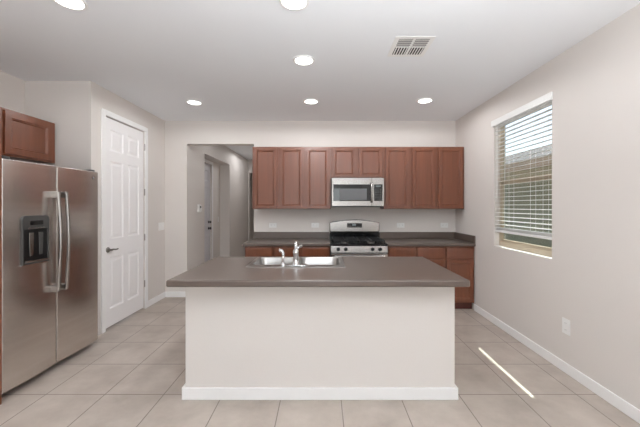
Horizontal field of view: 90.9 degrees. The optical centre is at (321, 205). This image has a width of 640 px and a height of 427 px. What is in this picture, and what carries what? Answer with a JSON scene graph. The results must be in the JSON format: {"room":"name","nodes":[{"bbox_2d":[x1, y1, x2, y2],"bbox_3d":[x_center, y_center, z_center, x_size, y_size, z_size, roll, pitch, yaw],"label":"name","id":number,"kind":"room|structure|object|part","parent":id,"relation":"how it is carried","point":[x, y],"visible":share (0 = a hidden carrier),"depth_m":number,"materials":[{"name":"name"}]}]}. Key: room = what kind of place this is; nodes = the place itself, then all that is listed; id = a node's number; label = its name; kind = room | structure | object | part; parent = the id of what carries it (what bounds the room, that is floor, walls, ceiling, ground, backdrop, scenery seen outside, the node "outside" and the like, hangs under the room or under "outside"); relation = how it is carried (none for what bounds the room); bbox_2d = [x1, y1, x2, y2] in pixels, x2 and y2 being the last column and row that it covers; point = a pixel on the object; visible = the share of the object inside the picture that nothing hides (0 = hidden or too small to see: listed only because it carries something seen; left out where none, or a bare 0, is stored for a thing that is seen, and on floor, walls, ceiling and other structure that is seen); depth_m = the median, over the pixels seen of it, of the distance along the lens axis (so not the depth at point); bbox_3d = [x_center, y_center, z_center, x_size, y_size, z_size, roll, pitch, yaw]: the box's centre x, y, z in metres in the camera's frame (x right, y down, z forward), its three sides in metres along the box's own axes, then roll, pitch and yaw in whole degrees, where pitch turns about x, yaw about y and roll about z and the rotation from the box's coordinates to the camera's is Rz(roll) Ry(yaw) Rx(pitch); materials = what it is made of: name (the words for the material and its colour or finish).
{"room":"kitchen","nodes":[
{"label":"kitchen","id":0,"kind":"room"},
{"bbox_2d":[0,71,24,113],"bbox_3d":[-3.220,0.047,-2.080,0.140,2.746,10.840,0,0,0],"label":"wall","id":1,"kind":"structure","parent":0,"point":[12,89],"depth_m":3.21,"materials":[{"name":"white paint"}]},
{"bbox_2d":[0,107,54,162],"bbox_3d":[-2.974,-0.659,2.763,0.348,0.421,1.125,0,0,0],"label":"upper cabinet","id":2,"kind":"object","parent":1,"relation":"attached to","point":[23,137],"visible":0.98,"depth_m":3.00,"materials":[{"name":"brown wood"}]},
{"bbox_3d":[-2.809,-0.657,2.485,0.020,0.385,0.540,0,0,0],"label":"door","id":3,"kind":"part","parent":2,"relation":"part of","materials":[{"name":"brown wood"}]},
{"bbox_2d":[25,81,164,335],"bbox_3d":[-2.870,0.047,4.125,0.840,2.746,1.570,0,0,0],"label":"wall","id":4,"kind":"structure","parent":0,"point":[74,107],"depth_m":3.41,"materials":[{"name":"white paint"}]},
{"bbox_2d":[101,108,147,333],"bbox_3d":[-2.452,0.166,3.950,0.095,2.509,0.920,0,0,0],"label":"door","id":5,"kind":"structure","parent":4,"relation":"in","point":[121,144],"depth_m":3.89,"materials":[{"name":"white paint"}]},
{"bbox_2d":[148,292,164,306],"bbox_3d":[-2.443,1.376,4.661,0.014,0.088,0.498,0,0,0],"label":"baseboard","id":6,"kind":"structure","parent":4,"relation":"attached to","point":[159,297],"depth_m":4.64,"materials":[{"name":"white"}]},
{"bbox_2d":[158,222,163,230],"bbox_3d":[-2.445,0.310,4.800,0.010,0.118,0.165,0,0,0],"label":"light switch","id":7,"kind":"object","parent":4,"relation":"attached to","point":[160,225],"visible":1,"depth_m":4.79,"materials":[{"name":"white plastic"}]},
{"bbox_2d":[190,146,247,268],"bbox_3d":[-2.310,0.047,7.070,0.360,2.746,4.060,0,0,0],"label":"wall","id":8,"kind":"structure","parent":0,"point":[230,169],"depth_m":7.15,"materials":[{"name":"white paint"}]},
{"bbox_2d":[197,204,201,211],"bbox_3d":[-2.116,0.040,5.460,0.027,0.140,0.150,0,0,0],"label":"thermostat","id":9,"kind":"object","parent":8,"relation":"attached to","point":[199,206],"visible":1,"depth_m":5.41,"materials":[{"name":"white plastic"}]},
{"bbox_2d":[204,159,212,261],"bbox_3d":[-2.370,0.240,6.260,0.100,2.359,1.030,0,0,0],"label":"door","id":10,"kind":"structure","parent":8,"relation":"in","point":[207,228],"depth_m":6.58,"materials":[{"name":"white paint"}]},
{"bbox_2d":[248,160,253,240],"bbox_3d":[-1.600,0.047,10.000,1.600,2.746,1.800,0,0,0],"label":"wall","id":11,"kind":"structure","parent":0,"point":[250,210],"depth_m":10.13,"materials":[{"name":"white paint"}]},
{"bbox_2d":[165,121,454,291],"bbox_3d":[-0.245,0.047,4.975,4.650,2.746,0.130,0,0,0],"label":"wall","id":12,"kind":"structure","parent":0,"point":[179,135],"depth_m":4.91,"materials":[{"name":"white paint"}]},
{"bbox_2d":[165,292,184,296],"bbox_3d":[-2.271,1.376,4.903,0.330,0.088,0.014,0,0,0],"label":"baseboard","id":13,"kind":"structure","parent":12,"relation":"attached to","point":[167,294],"depth_m":4.90,"materials":[{"name":"white"}]},
{"bbox_2d":[252,147,278,208],"bbox_3d":[-0.826,-0.410,4.744,0.381,0.908,0.328,0,0,0],"label":"upper cabinet","id":14,"kind":"object","parent":12,"relation":"attached to","point":[265,160],"visible":0.99,"depth_m":4.59,"materials":[{"name":"brown wood"}]},
{"bbox_2d":[269,223,276,227],"bbox_3d":[-0.765,0.299,4.905,0.118,0.075,0.009,0,0,0],"label":"outlet","id":15,"kind":"object","parent":12,"relation":"attached to","point":[271,225],"visible":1,"depth_m":4.90,"materials":[{"name":"white plastic"}]},
{"bbox_2d":[254,232,328,238],"bbox_3d":[-0.475,0.455,4.897,1.170,0.102,0.019,0,0,0],"label":"backsplash","id":16,"kind":"structure","parent":12,"relation":"attached to","point":[257,235],"depth_m":4.89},
{"bbox_2d":[279,147,330,208],"bbox_3d":[-0.253,-0.410,4.744,0.760,0.908,0.328,0,0,0],"label":"upper cabinet","id":17,"kind":"object","parent":12,"relation":"attached to","point":[304,172],"visible":1,"depth_m":4.59,"materials":[{"name":"brown wood"}]},
{"bbox_3d":[-0.444,-0.407,4.590,0.331,0.878,0.020,0,0,0],"label":"door","id":18,"kind":"part","parent":17,"relation":"part of","materials":[{"name":"brown wood"}]},
{"bbox_3d":[-0.062,-0.407,4.590,0.331,0.878,0.020,0,0,0],"label":"door","id":19,"kind":"part","parent":17,"relation":"part of","materials":[{"name":"brown wood"}]},
{"bbox_2d":[311,223,318,227],"bbox_3d":[-0.105,0.299,4.905,0.118,0.075,0.009,0,0,0],"label":"outlet","id":20,"kind":"object","parent":12,"relation":"attached to","point":[313,225],"visible":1,"depth_m":4.90,"materials":[{"name":"white plastic"}]},
{"bbox_2d":[331,147,383,177],"bbox_3d":[0.515,-0.636,4.744,0.772,0.456,0.328,0,0,0],"label":"upper cabinet","id":21,"kind":"object","parent":12,"relation":"attached to","point":[346,162],"visible":0.99,"depth_m":4.59,"materials":[{"name":"brown wood"}]},
{"bbox_3d":[0.322,-0.633,4.590,0.337,0.426,0.020,0,0,0],"label":"door","id":22,"kind":"part","parent":21,"relation":"part of","materials":[{"name":"brown wood"}]},
{"bbox_2d":[331,178,383,206],"bbox_3d":[0.510,-0.194,4.657,0.747,0.417,0.496,0,0,0],"label":"microwave","id":23,"kind":"object","parent":21,"relation":"attached to","point":[345,192],"visible":1,"depth_m":4.47,"materials":[{"name":"grey metal"}]},
{"bbox_3d":[0.423,-0.189,4.469,0.528,0.237,0.002,0,0,0],"label":"door glass","id":24,"kind":"part","parent":23,"relation":"part of","materials":[{"name":"black glass"}]},
{"bbox_3d":[0.702,-0.194,4.438,0.032,0.296,0.058,0,0,0],"label":"handle","id":25,"kind":"part","parent":23,"relation":"part of","materials":[{"name":"metal"}]},
{"bbox_3d":[0.796,-0.199,4.486,0.174,0.404,0.028,0,0,0],"label":"control panel","id":26,"kind":"part","parent":23,"relation":"part of","materials":[{"name":"metal"}]},
{"bbox_3d":[0.709,-0.633,4.590,0.337,0.426,0.020,0,0,0],"label":"door","id":27,"kind":"part","parent":21,"relation":"part of","materials":[{"name":"brown wood"}]},
{"bbox_2d":[397,223,403,227],"bbox_3d":[1.225,0.299,4.905,0.118,0.075,0.009,0,0,0],"label":"outlet","id":28,"kind":"object","parent":12,"relation":"attached to","point":[399,225],"visible":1,"depth_m":4.90,"materials":[{"name":"white plastic"}]},
{"bbox_2d":[380,147,435,208],"bbox_3d":[1.287,-0.410,4.744,0.768,0.908,0.328,0,0,0],"label":"upper cabinet","id":29,"kind":"object","parent":12,"relation":"attached to","point":[409,172],"visible":0.99,"depth_m":4.59,"materials":[{"name":"brown wood"}]},
{"bbox_3d":[1.095,-0.407,4.590,0.335,0.878,0.020,0,0,0],"label":"door","id":30,"kind":"part","parent":29,"relation":"part of","materials":[{"name":"brown wood"}]},
{"bbox_3d":[1.480,-0.407,4.590,0.335,0.878,0.020,0,0,0],"label":"door","id":31,"kind":"part","parent":29,"relation":"part of","materials":[{"name":"brown wood"}]},
{"bbox_2d":[440,223,447,227],"bbox_3d":[1.905,0.299,4.905,0.118,0.075,0.009,0,0,0],"label":"outlet","id":32,"kind":"object","parent":12,"relation":"attached to","point":[442,225],"visible":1,"depth_m":4.90,"materials":[{"name":"white plastic"}]},
{"bbox_2d":[436,147,463,208],"bbox_3d":[1.872,-0.410,4.744,0.398,0.908,0.328,0,0,0],"label":"upper cabinet","id":33,"kind":"object","parent":12,"relation":"attached to","point":[449,160],"visible":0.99,"depth_m":4.59,"materials":[{"name":"brown wood"}]},
{"bbox_2d":[0,0,639,159],"bbox_3d":[-0.590,-1.386,1.680,5.620,0.120,18.640,0,0,0],"label":"ceiling","id":34,"kind":"structure","parent":0,"point":[233,57],"depth_m":2.72,"materials":[{"name":"white paint"}]},
{"bbox_2d":[53,0,87,10],"bbox_3d":[-1.630,-1.320,2.030,0.195,0.012,0.195,0,0,0],"label":"recessed light","id":35,"kind":"object","parent":34,"relation":"in","point":[78,5],"visible":1,"depth_m":2.06,"materials":[{"name":"white"}]},
{"bbox_2d":[186,100,201,104],"bbox_3d":[-1.630,-1.320,4.020,0.195,0.012,0.195,0,0,0],"label":"recessed light","id":36,"kind":"object","parent":34,"relation":"in","point":[192,102],"visible":1,"depth_m":4.01,"materials":[{"name":"white"}]},
{"bbox_2d":[279,0,308,10],"bbox_3d":[-0.180,-1.320,2.030,0.195,0.012,0.195,0,0,0],"label":"recessed light","id":37,"kind":"object","parent":34,"relation":"in","point":[293,5],"visible":1,"depth_m":2.06,"materials":[{"name":"white"}]},
{"bbox_2d":[293,55,314,65],"bbox_3d":[-0.165,-1.320,2.860,0.195,0.012,0.195,0,0,0],"label":"recessed light","id":38,"kind":"object","parent":34,"relation":"in","point":[304,60],"visible":1,"depth_m":2.85,"materials":[{"name":"white"}]},
{"bbox_2d":[303,98,318,103],"bbox_3d":[-0.140,-1.320,3.980,0.195,0.012,0.195,0,0,0],"label":"recessed light","id":39,"kind":"object","parent":34,"relation":"in","point":[310,100],"visible":1,"depth_m":3.97,"materials":[{"name":"white"}]},
{"bbox_2d":[387,36,435,56],"bbox_3d":[0.735,-1.324,2.625,0.319,0.004,0.330,0,0,0],"label":"ceiling vent","id":40,"kind":"object","parent":34,"relation":"in","point":[402,46],"visible":1,"depth_m":2.61,"materials":[{"name":"white plastic"}]},
{"bbox_2d":[417,98,432,102],"bbox_3d":[1.290,-1.320,3.950,0.195,0.012,0.195,0,0,0],"label":"recessed light","id":41,"kind":"object","parent":34,"relation":"in","point":[422,100],"visible":1,"depth_m":3.94,"materials":[{"name":"white"}]},
{"bbox_2d":[0,297,639,426],"bbox_3d":[-0.590,1.470,1.680,5.620,0.100,18.640,0,0,0],"label":"floor","id":42,"kind":"structure","parent":0,"point":[133,374],"depth_m":2.31,"materials":[{"name":"tile"}]},
{"bbox_2d":[0,144,1,404],"bbox_3d":[-2.721,0.487,2.246,0.853,1.866,0.020,0,0,0],"label":"end panel","id":43,"kind":"object","parent":42,"relation":"on","point":[0,144],"visible":1,"depth_m":2.25,"materials":[{"name":"brown wood"}]},
{"bbox_2d":[2,156,97,393],"bbox_3d":[-2.609,0.527,2.745,0.823,1.785,0.950,0,0,1],"label":"refrigerator","id":44,"kind":"object","parent":42,"relation":"on","point":[50,213],"visible":1,"depth_m":2.60,"materials":[{"name":"grey metal"}]},
{"bbox_3d":[-2.326,0.506,2.493,0.080,1.703,0.455,0,0,1],"label":"freezer door","id":45,"kind":"part","parent":44,"relation":"part of","materials":[{"name":"metal"}]},
{"bbox_3d":[-2.261,-0.098,2.674,0.062,0.055,0.034,0,0,1],"label":"handle mount","id":46,"kind":"part","parent":44,"relation":"part of","materials":[{"name":"metal"}]},
{"bbox_3d":[-2.261,0.703,2.674,0.062,0.055,0.034,0,0,1],"label":"handle mount","id":47,"kind":"part","parent":44,"relation":"part of","materials":[{"name":"metal"}]},
{"bbox_3d":[-2.226,0.302,2.673,0.054,0.837,0.032,0,0,1],"label":"handle","id":48,"kind":"part","parent":44,"relation":"part of","materials":[{"name":"metal"}]},
{"bbox_3d":[-2.260,0.703,2.756,0.062,0.055,0.034,0,0,1],"label":"handle mount","id":49,"kind":"part","parent":44,"relation":"part of","materials":[{"name":"metal"}]},
{"bbox_3d":[-2.260,-0.098,2.756,0.062,0.055,0.034,0,0,1],"label":"handle mount","id":50,"kind":"part","parent":44,"relation":"part of","materials":[{"name":"metal"}]},
{"bbox_3d":[-2.225,0.302,2.755,0.054,0.837,0.032,0,0,1],"label":"handle","id":51,"kind":"part","parent":44,"relation":"part of","materials":[{"name":"metal"}]},
{"bbox_3d":[-2.317,0.506,2.970,0.080,1.703,0.489,0,0,1],"label":"fridge door","id":52,"kind":"part","parent":44,"relation":"part of","materials":[{"name":"metal"}]},
{"bbox_2d":[245,246,273,256],"bbox_3d":[-0.855,0.984,4.588,0.388,0.872,0.640,0,0,0],"label":"base cabinet","id":53,"kind":"object","parent":42,"relation":"on","point":[250,251],"visible":0.1,"depth_m":4.27,"materials":[{"name":"brown wood"}]},
{"bbox_2d":[274,246,329,256],"bbox_3d":[-0.276,0.984,4.588,0.766,0.872,0.640,0,0,0],"label":"base cabinet","id":54,"kind":"object","parent":42,"relation":"on","point":[305,251],"visible":0.19,"depth_m":4.27,"materials":[{"name":"brown wood"}]},
{"bbox_2d":[243,232,329,245],"bbox_3d":[-0.482,0.475,4.581,1.185,0.142,0.652,0,0,0],"label":"countertop","id":55,"kind":"structure","parent":54,"relation":"on","point":[260,238],"depth_m":4.76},
{"bbox_3d":[-0.468,0.635,4.279,0.350,0.140,0.022,0,0,0],"label":"drawer","id":56,"kind":"part","parent":54,"relation":"part of","materials":[{"name":"brown wood"}]},
{"bbox_3d":[-0.084,0.635,4.279,0.350,0.140,0.022,0,0,0],"label":"drawer","id":57,"kind":"part","parent":54,"relation":"part of","materials":[{"name":"brown wood"}]},
{"bbox_2d":[182,287,457,399],"bbox_3d":[-0.015,0.987,2.718,2.035,0.866,0.832,0,0,0],"label":"kitchen island","id":58,"kind":"object","parent":42,"relation":"on","point":[242,343],"visible":0.72,"depth_m":2.32,"materials":[{"name":"white paint"}]},
{"bbox_2d":[166,257,469,286],"bbox_3d":[-0.026,0.530,2.650,2.076,0.048,1.016,0,0,0],"label":"island countertop","id":59,"kind":"structure","parent":58,"relation":"on","point":[217,271],"depth_m":2.29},
{"bbox_2d":[246,257,344,266],"bbox_3d":[-0.220,0.590,2.850,0.824,0.178,0.510,0,0,0],"label":"sink","id":60,"kind":"object","parent":59,"relation":"in","point":[259,261],"visible":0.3,"depth_m":3.06,"materials":[{"name":"metal"}]},
{"bbox_2d":[279,249,284,265],"bbox_3d":[-0.334,0.429,2.639,0.060,0.142,0.044,0,0,18],"label":"sprayer","id":61,"kind":"object","parent":60,"relation":"on","point":[281,251],"visible":0.99,"depth_m":2.63,"materials":[{"name":"silver metal"}]},
{"bbox_2d":[284,240,307,265],"bbox_3d":[-0.218,0.399,2.727,0.200,0.202,0.235,0,0,0],"label":"faucet","id":62,"kind":"object","parent":59,"relation":"on","point":[296,247],"visible":1,"depth_m":2.62,"materials":[{"name":"silver metal"}]},
{"bbox_3d":[-0.218,0.495,2.637,0.200,0.010,0.054,0,0,0],"label":"plate","id":63,"kind":"part","parent":62,"relation":"part of","materials":[{"name":"silver metal"}]},
{"bbox_3d":[-0.015,1.376,2.706,2.035,0.088,0.808,0,0,0],"label":"island baseboard","id":64,"kind":"part","parent":58,"relation":"part of","materials":[{"name":"white"}]},
{"bbox_2d":[330,220,387,256],"bbox_3d":[0.500,0.815,4.524,0.766,1.210,0.753,0,0,0],"label":"gas range","id":65,"kind":"object","parent":42,"relation":"on","point":[348,238],"visible":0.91,"depth_m":4.39,"materials":[{"name":"grey metal"}]},
{"bbox_3d":[0.500,0.297,4.828,0.230,0.065,0.003,0,0,0],"label":"clock panel","id":66,"kind":"part","parent":65,"relation":"part of","materials":[{"name":"black glass"}]},
{"bbox_2d":[330,239,387,245],"bbox_3d":[0.500,0.521,4.521,0.766,0.026,0.597,0,0,0],"label":"cooktop","id":67,"kind":"object","parent":65,"relation":"in","point":[332,243],"depth_m":4.27,"materials":[{"name":"black metal"}]},
{"bbox_3d":[0.500,0.905,4.220,0.758,0.540,0.030,0,0,0],"label":"oven door","id":68,"kind":"part","parent":65,"relation":"part of","materials":[{"name":"metal"}]},
{"bbox_3d":[0.500,0.581,4.221,0.760,0.088,0.027,0,0,0],"label":"control panel","id":69,"kind":"part","parent":65,"relation":"part of","materials":[{"name":"metal"}]},
{"bbox_3d":[0.500,0.665,4.160,0.664,0.026,0.026,0,0,0],"label":"handle","id":70,"kind":"part","parent":65,"relation":"part of","materials":[{"name":"metal"}]},
{"bbox_2d":[388,246,444,267],"bbox_3d":[1.284,0.984,4.588,0.781,0.872,0.640,0,0,0],"label":"base cabinet","id":71,"kind":"object","parent":42,"relation":"on","point":[436,254],"visible":0.26,"depth_m":4.27,"materials":[{"name":"brown wood"}]},
{"bbox_3d":[1.088,0.635,4.279,0.358,0.140,0.022,0,0,0],"label":"drawer","id":72,"kind":"part","parent":71,"relation":"part of","materials":[{"name":"brown wood"}]},
{"bbox_2d":[380,232,475,245],"bbox_3d":[1.484,0.475,4.581,1.187,0.142,0.652,0,0,0],"label":"countertop","id":73,"kind":"structure","parent":71,"relation":"on","point":[391,238],"depth_m":4.73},
{"bbox_3d":[1.479,0.635,4.279,0.358,0.140,0.022,0,0,0],"label":"drawer","id":74,"kind":"part","parent":71,"relation":"part of","materials":[{"name":"brown wood"}]},
{"bbox_3d":[1.479,1.012,4.279,0.358,0.565,0.020,0,0,0],"label":"door","id":75,"kind":"part","parent":71,"relation":"part of","materials":[{"name":"brown wood"}]},
{"bbox_2d":[445,246,473,308],"bbox_3d":[1.873,0.984,4.588,0.393,0.872,0.640,0,0,0],"label":"base cabinet","id":76,"kind":"object","parent":42,"relation":"on","point":[459,260],"visible":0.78,"depth_m":4.28,"materials":[{"name":"brown wood"}]},
{"bbox_3d":[1.873,0.635,4.279,0.361,0.140,0.022,0,0,0],"label":"drawer","id":77,"kind":"part","parent":76,"relation":"part of","materials":[{"name":"brown wood"}]},
{"bbox_3d":[1.873,1.012,4.279,0.361,0.565,0.020,0,0,0],"label":"door","id":78,"kind":"part","parent":76,"relation":"part of","materials":[{"name":"brown wood"}]},
{"bbox_2d":[455,4,639,409],"bbox_3d":[2.150,0.047,-1.230,0.140,2.746,12.540,0,0,0],"label":"wall","id":79,"kind":"structure","parent":0,"point":[591,279],"depth_m":2.50,"materials":[{"name":"white paint"}]},
{"bbox_2d":[497,126,551,258],"bbox_3d":[2.134,-0.260,3.330,0.112,1.486,0.960,0,0,0],"label":"window","id":80,"kind":"structure","parent":79,"relation":"in","point":[537,250],"depth_m":3.55,"materials":[{"name":"beige plastic"}]},
{"bbox_2d":[491,92,552,239],"bbox_3d":[2.099,-0.360,3.335,0.081,1.340,1.010,0,0,0],"label":"window blind","id":81,"kind":"object","parent":80,"relation":"attached to","point":[544,101],"visible":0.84,"depth_m":3.23,"materials":[{"name":"white plastic"}]},
{"bbox_3d":[2.111,-0.323,3.330,0.057,1.265,0.723,0,0,0],"label":"ladder cord","id":82,"kind":"part","parent":81,"relation":"part of","materials":[{"name":"white fabric"}]},
{"bbox_3d":[2.111,0.296,3.330,0.050,0.028,0.940,0,0,0],"label":"rail","id":83,"kind":"part","parent":81,"relation":"part of","materials":[{"name":"white plastic"}]},
{"bbox_3d":[2.111,0.479,3.330,0.066,0.002,0.960,0,0,0],"label":"sill","id":84,"kind":"part","parent":80,"relation":"part of","materials":[{"name":"white paint"}]},
{"bbox_3d":[2.162,0.082,3.330,0.020,0.676,0.892,0,0,0],"label":"sash","id":85,"kind":"part","parent":80,"relation":"part of","materials":[{"name":"beige plastic"}]},
{"bbox_2d":[474,304,639,423],"bbox_3d":[2.073,1.376,-1.607,0.014,0.088,11.785,0,0,0],"label":"baseboard","id":86,"kind":"structure","parent":79,"relation":"attached to","point":[607,395],"depth_m":2.61,"materials":[{"name":"white"}]},
{"bbox_2d":[562,317,569,335],"bbox_3d":[2.075,1.025,2.680,0.009,0.130,0.084,0,0,0],"label":"outlet","id":87,"kind":"object","parent":79,"relation":"attached to","point":[565,322],"visible":1,"depth_m":2.67,"materials":[{"name":"white plastic"}]},
{"label":"outside","id":88,"kind":"structure","parent":0,"visible":0},
{"bbox_3d":[7.110,1.530,6.000,9.780,0.100,28.000,0,0,0],"label":"ground","id":89,"kind":"structure","parent":88,"visible":0},
{"bbox_2d":[506,145,551,247],"bbox_3d":[7.535,-0.305,8.000,5.130,3.450,20.800,0,0,0],"label":"neighbor house","id":90,"kind":"structure","parent":89,"relation":"on","point":[511,206],"depth_m":8.20,"materials":[{"name":"paint"}]}
]}

